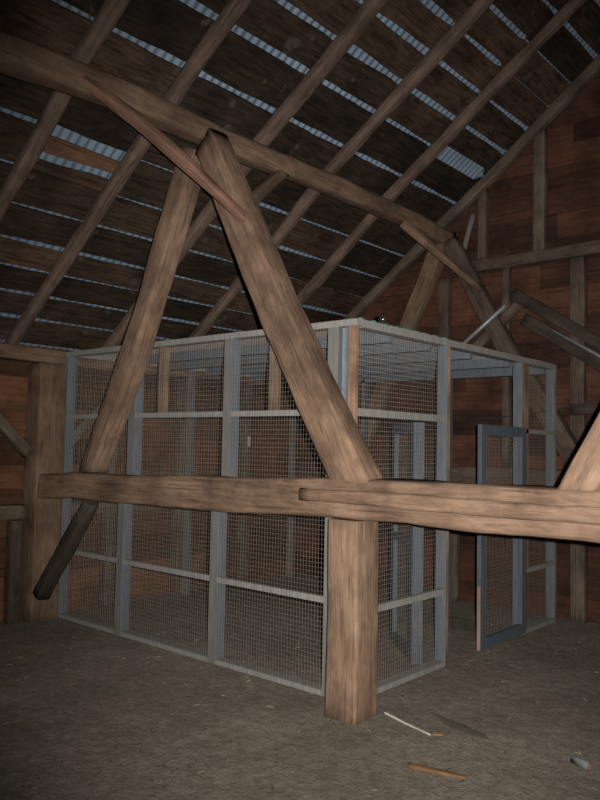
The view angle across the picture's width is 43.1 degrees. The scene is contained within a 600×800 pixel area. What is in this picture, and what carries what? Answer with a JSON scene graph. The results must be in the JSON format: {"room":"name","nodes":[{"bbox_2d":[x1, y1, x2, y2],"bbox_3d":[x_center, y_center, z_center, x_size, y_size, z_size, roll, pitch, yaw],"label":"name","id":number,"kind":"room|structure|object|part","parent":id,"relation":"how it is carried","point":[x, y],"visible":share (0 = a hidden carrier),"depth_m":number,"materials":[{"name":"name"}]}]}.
{"room":"farm building","nodes":[
{"label":"farm building","id":0,"kind":"room"},
{"bbox_2d":[0,342,289,622],"bbox_3d":[-3.411,0.676,5.995,0.027,2.530,10.266,-2,-5,41],"label":"wall","id":1,"kind":"structure","parent":0,"point":[13,388],"depth_m":8.13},
{"bbox_2d":[0,504,27,520],"bbox_3d":[-3.306,0.935,5.997,0.132,0.140,2.440,-2,-5,41],"label":"beam","id":2,"kind":"structure","parent":1,"relation":"attached to","point":[13,511],"depth_m":6.78,"materials":[{"name":"brown wood"}]},
{"bbox_2d":[76,358,115,371],"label":"wall plate","id":3,"kind":"object","parent":1,"relation":"attached to","point":[105,366],"depth_m":7.41,"materials":[{"name":"brown wood"}]},
{"bbox_2d":[71,501,177,514],"bbox_3d":[-1.205,1.131,8.422,0.136,0.134,3.330,-2,-5,41],"label":"beam","id":4,"kind":"structure","parent":1,"relation":"attached to","point":[135,507],"depth_m":7.52,"materials":[{"name":"brown wood"}]},
{"bbox_2d":[144,366,158,376],"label":"wall plate","id":5,"kind":"object","parent":1,"relation":"attached to","point":[155,370],"depth_m":7.93,"materials":[{"name":"brown wood"}]},
{"bbox_2d":[4,0,251,344],"bbox_3d":[-0.944,-2.171,5.581,4.479,3.397,0.177,-2,-4,40],"label":"rafter","id":6,"kind":"object","parent":5,"relation":"on","point":[233,10],"visible":0.92,"depth_m":5.87,"materials":[{"name":"brown wood"}]},
{"bbox_2d":[169,370,188,377],"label":"wall plate","id":7,"kind":"object","parent":1,"relation":"attached to","point":[179,374],"depth_m":8.20,"materials":[{"name":"brown wood"}]},
{"bbox_2d":[196,372,223,382],"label":"wall plate","id":8,"kind":"object","parent":1,"relation":"attached to","point":[201,376],"depth_m":8.56,"materials":[{"name":"brown wood"}]},
{"bbox_2d":[240,377,268,386],"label":"wall plate","id":9,"kind":"object","parent":1,"relation":"attached to","point":[248,381],"depth_m":9.06,"materials":[{"name":"brown wood"}]},
{"bbox_2d":[100,0,388,355],"bbox_3d":[-0.312,-2.118,6.313,4.480,3.400,0.200,-2,-4,40],"label":"rafter","id":10,"kind":"object","parent":9,"relation":"on","point":[369,9],"visible":0.52,"depth_m":6.03,"materials":[{"name":"brown wood"}]},
{"bbox_2d":[180,0,494,350],"bbox_3d":[0.289,-2.062,7.007,4.484,3.394,0.203,-2,-4,39],"label":"rafter","id":11,"kind":"object","parent":9,"relation":"on","point":[474,12],"visible":0.72,"depth_m":6.68,"materials":[{"name":"brown wood"}]},
{"bbox_2d":[243,0,587,365],"bbox_3d":[0.893,-2.006,7.707,4.484,3.388,0.192,-2,-4,39],"label":"rafter","id":12,"kind":"object","parent":9,"relation":"on","point":[563,15],"visible":0.69,"depth_m":7.25,"materials":[{"name":"brown wood"}]},
{"bbox_2d":[326,53,599,336],"bbox_3d":[1.600,-1.965,8.479,4.429,3.364,0.135,-2,-5,41],"label":"rafter","id":13,"kind":"object","parent":9,"relation":"on","point":[592,70],"visible":0.73,"depth_m":8.07,"materials":[{"name":"brown wood"}]},
{"bbox_2d":[0,0,599,367],"bbox_3d":[0.060,-2.317,3.308,9.385,3.516,10.600,-2,-5,41],"label":"ceiling","id":14,"kind":"structure","parent":0,"point":[273,45],"depth_m":6.46,"materials":[{"name":"brown wood"}]},
{"bbox_2d":[0,573,599,799],"bbox_3d":[-0.087,1.812,3.048,9.200,0.023,10.500,-2,-5,41],"label":"floor","id":15,"kind":"structure","parent":0,"point":[174,742],"depth_m":4.62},
{"bbox_2d":[3,519,22,624],"bbox_3d":[-2.576,1.539,6.813,0.117,0.920,0.107,-2,-5,41],"label":"stud","id":16,"kind":"object","parent":15,"relation":"on","point":[14,527],"visible":0.98,"depth_m":6.78,"materials":[{"name":"brown wood"}]},
{"bbox_2d":[19,363,66,622],"bbox_3d":[-2.370,0.846,7.006,0.231,2.355,0.279,-2,-5,41],"label":"timber post","id":17,"kind":"object","parent":15,"relation":"on","point":[46,397],"visible":0.78,"depth_m":6.92,"materials":[{"name":"brown wood"}]},
{"bbox_2d":[0,412,31,457],"bbox_3d":[-2.751,0.051,6.633,0.107,0.911,0.937,-2,-5,41],"label":"knee brace","id":18,"kind":"object","parent":17,"relation":"attached to","point":[7,430],"visible":1,"depth_m":6.79,"materials":[{"name":"brown wood"}]},
{"bbox_2d":[0,343,65,364],"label":"wall plate","id":19,"kind":"object","parent":17,"relation":"on","point":[25,353],"depth_m":6.89,"materials":[{"name":"brown wood"}]},
{"bbox_2d":[0,0,130,221],"bbox_3d":[-1.434,-2.218,5.011,4.483,3.402,0.161,-2,-4,40],"label":"rafter","id":20,"kind":"object","parent":19,"relation":"on","point":[110,12],"visible":0.88,"depth_m":5.15,"materials":[{"name":"brown wood"}]},
{"bbox_2d":[33,500,98,599],"bbox_3d":[-2.046,1.304,6.627,0.764,0.945,0.140,-1,-4,38],"label":"knee brace","id":21,"kind":"object","parent":17,"relation":"attached to","point":[71,539],"visible":0.98,"depth_m":6.57,"materials":[{"name":"brown wood"}]},
{"bbox_2d":[74,395,104,443],"bbox_3d":[-1.983,0.092,7.519,0.113,0.855,0.903,-2,-5,41],"label":"knee brace","id":22,"kind":"object","parent":17,"relation":"attached to","point":[77,426],"visible":0.22,"depth_m":7.34,"materials":[{"name":"brown wood"}]},
{"bbox_2d":[37,472,599,542],"bbox_3d":[0.295,0.621,4.712,6.941,0.290,0.256,-3,-5,41],"label":"tie beam","id":23,"kind":"structure","parent":17,"relation":"attached to","point":[279,495],"depth_m":4.74,"materials":[{"name":"brown wood"}]},
{"bbox_2d":[79,145,201,471],"bbox_3d":[-1.290,-0.672,6.164,1.378,2.553,0.186,-2,-5,40],"label":"strut","id":24,"kind":"object","parent":23,"relation":"on","point":[174,223],"visible":0.94,"depth_m":6.05,"materials":[{"name":"brown wood"}]},
{"bbox_2d":[195,128,382,483],"bbox_3d":[-0.125,-0.745,5.170,1.647,2.571,0.215,-2,-5,40],"label":"strut","id":25,"kind":"object","parent":23,"relation":"on","point":[344,454],"visible":0.99,"depth_m":5.02,"materials":[{"name":"brown wood"}]},
{"bbox_2d":[81,76,246,222],"bbox_3d":[-0.892,-1.665,5.096,1.278,0.870,0.107,3,-4,-25],"label":"knee brace","id":26,"kind":"object","parent":25,"relation":"attached to","point":[133,117],"visible":0.92,"depth_m":5.06,"materials":[{"name":"brown wood"}]},
{"bbox_2d":[251,169,288,202],"bbox_3d":[-0.297,-1.650,5.990,0.114,0.678,0.901,0,-4,23],"label":"knee brace","id":27,"kind":"object","parent":25,"relation":"attached to","point":[274,179],"visible":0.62,"depth_m":6.02,"materials":[{"name":"brown wood"}]},
{"bbox_2d":[298,488,599,524],"bbox_3d":[1.378,0.547,3.597,3.640,0.095,0.064,-2,-5,41],"label":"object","id":28,"kind":"structure","parent":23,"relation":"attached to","point":[411,502],"depth_m":4.02,"materials":[{"name":"brown wood"}]},
{"bbox_2d":[558,412,599,491],"bbox_3d":[1.913,-0.734,3.409,1.495,2.333,0.218,-2,-5,41],"label":"strut","id":29,"kind":"object","parent":23,"relation":"on","point":[583,473],"visible":1,"depth_m":3.65,"materials":[{"name":"brown wood"}]},
{"bbox_2d":[98,371,118,607],"bbox_3d":[-1.905,0.884,7.610,0.121,2.350,0.109,-2,-5,41],"label":"stud","id":30,"kind":"object","parent":15,"relation":"on","point":[115,465],"visible":0.43,"depth_m":7.54,"materials":[{"name":"wood"}]},
{"bbox_2d":[170,378,186,594],"bbox_3d":[-1.318,0.937,8.290,0.118,2.350,0.113,-2,-5,41],"label":"stud","id":31,"kind":"object","parent":15,"relation":"on","point":[179,382],"visible":0.66,"depth_m":8.25,"materials":[{"name":"wood"}]},
{"bbox_2d":[236,385,251,580],"bbox_3d":[-0.665,0.996,9.047,0.120,2.350,0.112,-2,-5,41],"label":"stud","id":32,"kind":"object","parent":15,"relation":"on","point":[245,457],"visible":0.73,"depth_m":9.01,"materials":[{"name":"wood"}]},
{"bbox_2d":[0,593,596,790],"bbox_3d":[0.577,1.928,4.804,6.712,0.026,5.768,-2,-5,41],"label":"litter","id":33,"kind":"object","parent":15,"relation":"on","point":[313,593],"visible":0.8,"depth_m":5.05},
{"bbox_2d":[0,584,599,796],"bbox_3d":[0.576,1.926,4.788,6.718,0.028,5.823,-2,-5,41],"label":"chips","id":34,"kind":"object","parent":15,"relation":"on","point":[280,584],"visible":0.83,"depth_m":4.61,"materials":[{"name":"brown wood"}]},
{"bbox_2d":[57,318,555,696],"bbox_3d":[0.125,0.827,7.188,3.461,2.457,3.253,-2,-5,41],"label":"wire cage","id":35,"kind":"object","parent":15,"relation":"on","point":[343,346],"visible":0.81,"depth_m":6.08,"materials":[{"name":"grey paint"}]},
{"bbox_3d":[-2.190,0.798,7.101,0.070,2.410,0.090,-2,-5,41],"label":"frame post","id":36,"kind":"part","parent":35,"relation":"part of","materials":[{"name":"grey metal"}]},
{"bbox_3d":[-1.807,0.145,6.787,0.950,0.040,0.040,-2,-5,41],"label":"rail","id":37,"kind":"part","parent":35,"relation":"part of","materials":[{"name":"grey metal"}]},
{"bbox_3d":[-1.867,1.972,6.727,0.850,0.035,0.085,-2,-5,41],"label":"rail","id":38,"kind":"part","parent":35,"relation":"part of","materials":[{"name":"grey paint"}]},
{"bbox_3d":[-1.870,1.374,6.746,0.850,0.040,0.040,-2,-5,41],"label":"rail","id":39,"kind":"part","parent":35,"relation":"part of","materials":[{"name":"grey paint"}]},
{"bbox_3d":[-1.500,1.369,6.459,0.085,1.220,0.090,-2,-5,41],"label":"frame post","id":40,"kind":"part","parent":35,"relation":"part of","materials":[{"name":"grey paint"}]},
{"bbox_3d":[-1.400,0.164,6.466,0.085,1.190,0.090,-2,-5,41],"label":"frame post","id":41,"kind":"part","parent":35,"relation":"part of","materials":[{"name":"grey metal"}]},
{"bbox_3d":[-1.073,1.947,6.041,1.080,0.035,0.085,-2,-5,41],"label":"rail","id":42,"kind":"part","parent":35,"relation":"part of","materials":[{"name":"grey paint"}]},
{"bbox_3d":[-1.075,1.349,6.060,1.080,0.040,0.040,-2,-5,41],"label":"rail","id":43,"kind":"part","parent":35,"relation":"part of","materials":[{"name":"grey paint"}]},
{"bbox_3d":[-0.975,0.119,6.068,1.080,0.040,0.040,-2,-5,41],"label":"rail","id":44,"kind":"part","parent":35,"relation":"part of","materials":[{"name":"grey paint"}]},
{"bbox_3d":[-1.097,-0.330,8.393,0.090,0.040,3.164,-2,-5,41],"label":"rail","id":45,"kind":"part","parent":35,"relation":"part of","materials":[{"name":"grey paint"}]},
{"bbox_3d":[-1.205,0.885,8.223,0.090,2.410,0.040,-2,-5,41],"label":"frame post","id":46,"kind":"part","parent":35,"relation":"part of","materials":[{"name":"grey metal"}]},
{"bbox_3d":[-0.899,-0.465,6.078,3.420,0.040,0.085,-2,-5,41],"label":"rail","id":47,"kind":"part","parent":35,"relation":"part of","materials":[{"name":"grey paint"}]},
{"bbox_3d":[-0.618,1.341,5.698,0.085,1.220,0.090,-2,-5,41],"label":"frame post","id":48,"kind":"part","parent":35,"relation":"part of","materials":[{"name":"grey paint"}]},
{"bbox_3d":[-0.518,0.137,5.705,0.085,1.190,0.090,-2,-5,41],"label":"frame post","id":49,"kind":"part","parent":35,"relation":"part of","materials":[{"name":"grey paint"}]},
{"bbox_3d":[-0.156,0.093,5.361,0.915,0.040,0.040,-2,-5,41],"label":"rail","id":50,"kind":"part","parent":35,"relation":"part of","materials":[{"name":"grey paint"}]},
{"bbox_3d":[-0.216,1.920,5.301,1.015,0.035,0.085,-2,-5,41],"label":"rail","id":51,"kind":"part","parent":35,"relation":"part of","materials":[{"name":"grey paint"}]},
{"bbox_3d":[-0.218,1.322,5.320,1.015,0.040,0.040,-2,-5,41],"label":"rail","id":52,"kind":"part","parent":35,"relation":"part of","materials":[{"name":"grey paint"}]},
{"bbox_3d":[-0.101,0.984,9.498,0.090,2.410,0.040,-2,-5,41],"label":"frame post","id":53,"kind":"part","parent":35,"relation":"part of","materials":[{"name":"grey metal"}]},
{"bbox_3d":[0.228,0.721,5.013,0.090,2.410,0.090,-2,-5,41],"label":"frame post","id":54,"kind":"part","parent":35,"relation":"part of","materials":[{"name":"grey metal"}]},
{"bbox_3d":[0.314,0.720,4.959,0.056,2.410,0.060,-2,-5,41],"label":"frame post","id":55,"kind":"part","parent":35,"relation":"part of","materials":[{"name":"grey paint"}]},
{"bbox_3d":[0.330,0.716,4.886,0.060,2.410,0.030,-2,-5,41],"label":"frame post","id":56,"kind":"part","parent":35,"relation":"part of","materials":[{"name":"brown wood"}]},
{"bbox_3d":[0.734,0.956,8.744,0.040,2.410,0.090,-2,-5,41],"label":"frame post","id":57,"kind":"part","parent":35,"relation":"part of","materials":[{"name":"grey paint"}]},
{"bbox_2d":[378,314,387,323],"bbox_3d":[0.571,-0.551,5.220,0.076,0.078,0.076,-2,-5,41],"label":"insulator","id":58,"kind":"object","parent":35,"relation":"on","point":[382,318],"visible":0.86,"depth_m":5.19,"materials":[{"name":"ceramic"}]},
{"bbox_3d":[0.820,1.949,6.024,0.036,0.085,0.550,2,-3,-8],"label":"door rail","id":59,"kind":"part","parent":35,"relation":"part of","materials":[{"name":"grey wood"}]},
{"bbox_3d":[0.837,1.113,6.074,0.036,0.060,0.550,2,-3,-8],"label":"door rail","id":60,"kind":"part","parent":35,"relation":"part of","materials":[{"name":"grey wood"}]},
{"bbox_3d":[0.732,0.111,5.360,0.040,0.050,1.140,-2,-5,41],"label":"rail","id":61,"kind":"part","parent":35,"relation":"part of","materials":[{"name":"grey paint"}]},
{"bbox_2d":[358,317,447,339],"bbox_3d":[0.760,-0.502,5.429,0.037,0.022,1.156,-2,-5,41],"label":"twine","id":62,"kind":"object","parent":35,"relation":"on","point":[359,317],"visible":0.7,"depth_m":5.33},
{"bbox_3d":[0.855,0.232,6.127,0.036,0.085,0.550,2,-3,-8],"label":"door rail","id":63,"kind":"part","parent":35,"relation":"part of","materials":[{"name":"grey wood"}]},
{"bbox_3d":[0.676,1.936,5.266,0.090,0.035,1.140,-2,-5,41],"label":"rail","id":64,"kind":"part","parent":35,"relation":"part of","materials":[{"name":"grey paint"}]},
{"bbox_3d":[0.706,1.401,5.282,0.040,0.045,1.140,-2,-5,41],"label":"rail","id":65,"kind":"part","parent":35,"relation":"part of","materials":[{"name":"grey paint"}]},
{"bbox_3d":[1.086,0.788,5.783,0.090,2.405,0.040,-2,-5,41],"label":"frame post","id":66,"kind":"part","parent":35,"relation":"part of","materials":[{"name":"grey metal"}]},
{"bbox_3d":[1.566,0.929,8.025,0.040,2.410,0.090,-2,-5,41],"label":"frame post","id":67,"kind":"part","parent":35,"relation":"part of","materials":[{"name":"grey metal"}]},
{"bbox_3d":[1.167,-0.255,8.463,3.240,0.090,0.090,-2,-5,41],"label":"rail","id":68,"kind":"part","parent":35,"relation":"part of","materials":[{"name":"grey paint"}]},
{"bbox_3d":[1.423,-0.407,6.217,0.090,0.045,3.164,-2,-5,41],"label":"rail","id":69,"kind":"part","parent":35,"relation":"part of","materials":[{"name":"grey paint"}]},
{"bbox_3d":[1.689,1.965,6.335,0.036,0.085,0.670,-2,-5,41],"label":"door rail","id":70,"kind":"part","parent":35,"relation":"part of","materials":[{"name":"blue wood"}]},
{"bbox_3d":[1.723,0.264,6.438,0.036,0.085,0.670,-2,-5,41],"label":"door rail","id":71,"kind":"part","parent":35,"relation":"part of","materials":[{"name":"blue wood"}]},
{"bbox_3d":[1.948,0.865,6.779,0.090,2.405,0.040,-2,-5,41],"label":"frame post","id":72,"kind":"part","parent":35,"relation":"part of","materials":[{"name":"grey metal"}]},
{"bbox_3d":[2.160,2.069,6.980,0.090,0.035,0.680,-2,-5,41],"label":"rail","id":73,"kind":"part","parent":35,"relation":"part of","materials":[{"name":"grey paint"}]},
{"bbox_3d":[2.189,1.537,6.995,0.040,0.040,0.680,-2,-5,41],"label":"rail","id":74,"kind":"part","parent":35,"relation":"part of","materials":[{"name":"grey paint"}]},
{"bbox_3d":[2.214,0.299,7.069,0.040,0.040,0.680,-2,-5,41],"label":"rail","id":75,"kind":"part","parent":35,"relation":"part of","materials":[{"name":"grey metal"}]},
{"bbox_3d":[2.419,0.907,7.322,0.090,2.405,0.040,-2,-5,41],"label":"frame post","id":76,"kind":"part","parent":35,"relation":"part of","materials":[{"name":"grey metal"}]},
{"bbox_2d":[324,518,377,724],"bbox_3d":[0.320,1.336,4.657,0.239,1.205,0.243,-2,-5,41],"label":"timber post","id":77,"kind":"object","parent":15,"relation":"on","point":[352,621],"visible":0.94,"depth_m":4.57,"materials":[{"name":"brown wood"}]},
{"bbox_2d":[383,711,430,735],"bbox_3d":[0.625,1.905,4.481,0.014,0.014,0.419,3,-4,-32],"label":"wood strip","id":78,"kind":"object","parent":15,"relation":"on","point":[384,712],"visible":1,"depth_m":4.47,"materials":[{"name":"white wood"}]},
{"bbox_2d":[407,762,466,779],"bbox_3d":[0.686,1.862,3.811,0.298,0.021,0.045,-1,-4,27],"label":"scrap","id":79,"kind":"object","parent":15,"relation":"on","point":[414,766],"visible":1,"depth_m":3.80,"materials":[{"name":"brown wood"}]},
{"bbox_2d":[451,530,459,600],"bbox_3d":[1.658,1.549,8.215,0.132,1.240,0.087,-2,-5,41],"label":"stud","id":80,"kind":"object","parent":15,"relation":"on","point":[455,569],"visible":0.29,"depth_m":8.15,"materials":[{"name":"brown wood"}]},
{"bbox_2d":[430,712,491,740],"bbox_3d":[0.934,1.910,4.456,0.114,0.014,0.524,3,-4,-23],"label":"dirt streak","id":81,"kind":"object","parent":15,"relation":"on","point":[453,724],"visible":1,"depth_m":4.44},
{"bbox_2d":[570,540,587,623],"bbox_3d":[2.686,1.516,7.324,0.148,1.240,0.084,-2,-5,41],"label":"stud","id":82,"kind":"object","parent":15,"relation":"on","point":[578,551],"visible":0.65,"depth_m":7.27,"materials":[{"name":"brown wood"}]},
{"bbox_2d":[570,755,593,770],"bbox_3d":[1.452,1.871,3.916,0.042,0.042,0.127,3,-4,-32],"label":"tin can","id":83,"kind":"object","parent":15,"relation":"on","point":[575,760],"visible":1,"depth_m":3.90,"materials":[{"name":"silver metal"}]},
{"bbox_3d":[1.482,1.869,3.868,0.042,0.042,0.013,3,-4,-31],"label":"can lid","id":84,"kind":"part","parent":83,"relation":"part of","materials":[{"name":"metal"}]},
{"bbox_2d":[294,73,599,623],"bbox_3d":[3.317,-0.792,7.040,8.856,5.860,0.028,-2,-5,41],"label":"wall","id":85,"kind":"structure","parent":0,"point":[573,137],"depth_m":7.98,"materials":[{"name":"brown wood"}]},
{"bbox_2d":[296,460,566,486],"bbox_3d":[2.610,0.784,7.356,6.900,0.219,0.220,-2,-5,41],"label":"tie beam","id":86,"kind":"structure","parent":85,"relation":"attached to","point":[463,474],"depth_m":8.00,"materials":[{"name":"brown wood"}]},
{"bbox_2d":[358,243,446,449],"bbox_3d":[1.108,-0.502,8.706,1.307,2.530,0.146,-2,-5,41],"label":"strut","id":87,"kind":"object","parent":86,"relation":"on","point":[431,269],"visible":0.45,"depth_m":8.52,"materials":[{"name":"brown wood"}]},
{"bbox_2d":[438,278,451,339],"bbox_3d":[1.602,-0.315,8.405,0.130,2.060,0.096,-2,-5,41],"label":"stud","id":88,"kind":"object","parent":86,"relation":"on","point":[445,285],"visible":0.28,"depth_m":8.41,"materials":[{"name":"brown wood"}]},
{"bbox_2d":[501,267,511,466],"bbox_3d":[2.156,-0.347,7.928,0.087,2.090,0.089,-2,-5,41],"label":"stud","id":89,"kind":"object","parent":86,"relation":"on","point":[507,271],"visible":0.62,"depth_m":7.89,"materials":[{"name":"brown wood"}]},
{"bbox_2d":[465,302,523,359],"bbox_3d":[1.954,-0.645,8.034,0.857,0.746,0.058,-2,-5,41],"label":"brace","id":90,"kind":"object","parent":89,"relation":"attached to","point":[512,310],"visible":0.47,"depth_m":7.87,"materials":[{"name":"brown wood"}]},
{"bbox_2d":[443,236,579,468],"bbox_3d":[2.172,-0.532,7.791,1.596,2.539,0.149,-2,-5,41],"label":"strut","id":91,"kind":"object","parent":86,"relation":"on","point":[567,446],"visible":0.66,"depth_m":7.82,"materials":[{"name":"brown wood"}]},
{"bbox_2d":[0,31,455,243],"bbox_3d":[-0.652,-1.999,5.821,0.196,0.242,7.100,-2,-4,41],"label":"purlin","id":92,"kind":"object","parent":91,"relation":"on","point":[21,59],"visible":0.87,"depth_m":5.47,"materials":[{"name":"brown wood"}]},
{"bbox_2d":[399,219,483,292],"bbox_3d":[1.466,-1.478,7.816,0.968,0.693,0.103,2,-4,-18],"label":"knee brace","id":93,"kind":"object","parent":92,"relation":"attached to","point":[410,229],"visible":1,"depth_m":7.77,"materials":[{"name":"brown wood"}]},
{"bbox_2d":[462,304,506,343],"bbox_3d":[1.827,-0.700,7.913,0.726,0.534,0.040,-2,-5,45],"label":"metal pipe","id":94,"kind":"object","parent":91,"relation":"attached to","point":[503,306],"visible":0.66,"depth_m":7.82,"materials":[{"name":"grey metal"}]},
{"bbox_2d":[569,257,586,445],"bbox_3d":[2.725,-0.360,7.437,0.150,2.080,0.091,-2,-5,41],"label":"stud","id":95,"kind":"object","parent":86,"relation":"on","point":[578,273],"visible":0.63,"depth_m":7.41,"materials":[{"name":"brown wood"}]},
{"bbox_2d":[509,288,599,350],"bbox_3d":[2.754,-0.609,7.284,1.586,1.103,0.066,-2,-5,41],"label":"brace","id":96,"kind":"object","parent":95,"relation":"attached to","point":[533,305],"visible":1,"depth_m":7.46,"materials":[{"name":"brown wood"}]},
{"bbox_2d":[520,313,599,370],"bbox_3d":[2.793,-0.376,7.229,1.465,1.033,0.066,-2,-5,41],"label":"brace","id":97,"kind":"object","parent":95,"relation":"attached to","point":[535,325],"visible":0.89,"depth_m":7.43,"materials":[{"name":"brown wood"}]},
{"bbox_2d":[551,329,599,357],"bbox_3d":[2.875,-0.363,7.079,1.097,0.697,0.031,-2,-5,41],"label":"metal pipe","id":98,"kind":"object","parent":97,"relation":"attached to","point":[552,330],"visible":1,"depth_m":7.28,"materials":[{"name":"grey metal"}]},
{"bbox_2d":[569,404,599,414],"bbox_3d":[2.860,0.086,7.151,0.620,0.103,0.106,-2,-5,41],"label":"block","id":99,"kind":"object","parent":95,"relation":"attached to","point":[582,409],"visible":0.92,"depth_m":7.22,"materials":[{"name":"brown wood"}]},
{"bbox_2d":[453,240,599,274],"bbox_3d":[3.278,-1.485,7.020,4.140,0.146,0.130,-2,-4,41],"label":"beam","id":100,"kind":"structure","parent":85,"relation":"attached to","point":[589,248],"depth_m":7.71,"materials":[{"name":"brown wood"}]},
{"bbox_2d":[463,214,475,248],"bbox_3d":[1.833,-1.794,8.304,0.178,0.464,0.021,-2,-5,41],"label":"board","id":101,"kind":"object","parent":100,"relation":"on","point":[472,217],"visible":0.77,"depth_m":8.29,"materials":[{"name":"wood"}]},
{"bbox_2d":[477,188,488,259],"bbox_3d":[1.975,-1.895,8.200,0.106,0.764,0.088,-2,-5,41],"label":"stud","id":102,"kind":"object","parent":100,"relation":"on","point":[483,196],"visible":0.96,"depth_m":8.17,"materials":[{"name":"brown wood"}]},
{"bbox_2d":[533,129,547,250],"bbox_3d":[2.465,-2.144,7.800,0.131,1.254,0.085,-2,-5,41],"label":"stud","id":103,"kind":"object","parent":100,"relation":"on","point":[540,156],"visible":0.97,"depth_m":7.76,"materials":[{"name":"brown wood"}]},
{"bbox_2d":[467,398,599,419],"bbox_3d":[2.559,-0.029,7.326,2.103,0.433,0.014,-2,-5,41],"label":"cable","id":104,"kind":"object","parent":85,"relation":"attached to","point":[597,398],"visible":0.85,"depth_m":7.49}
]}

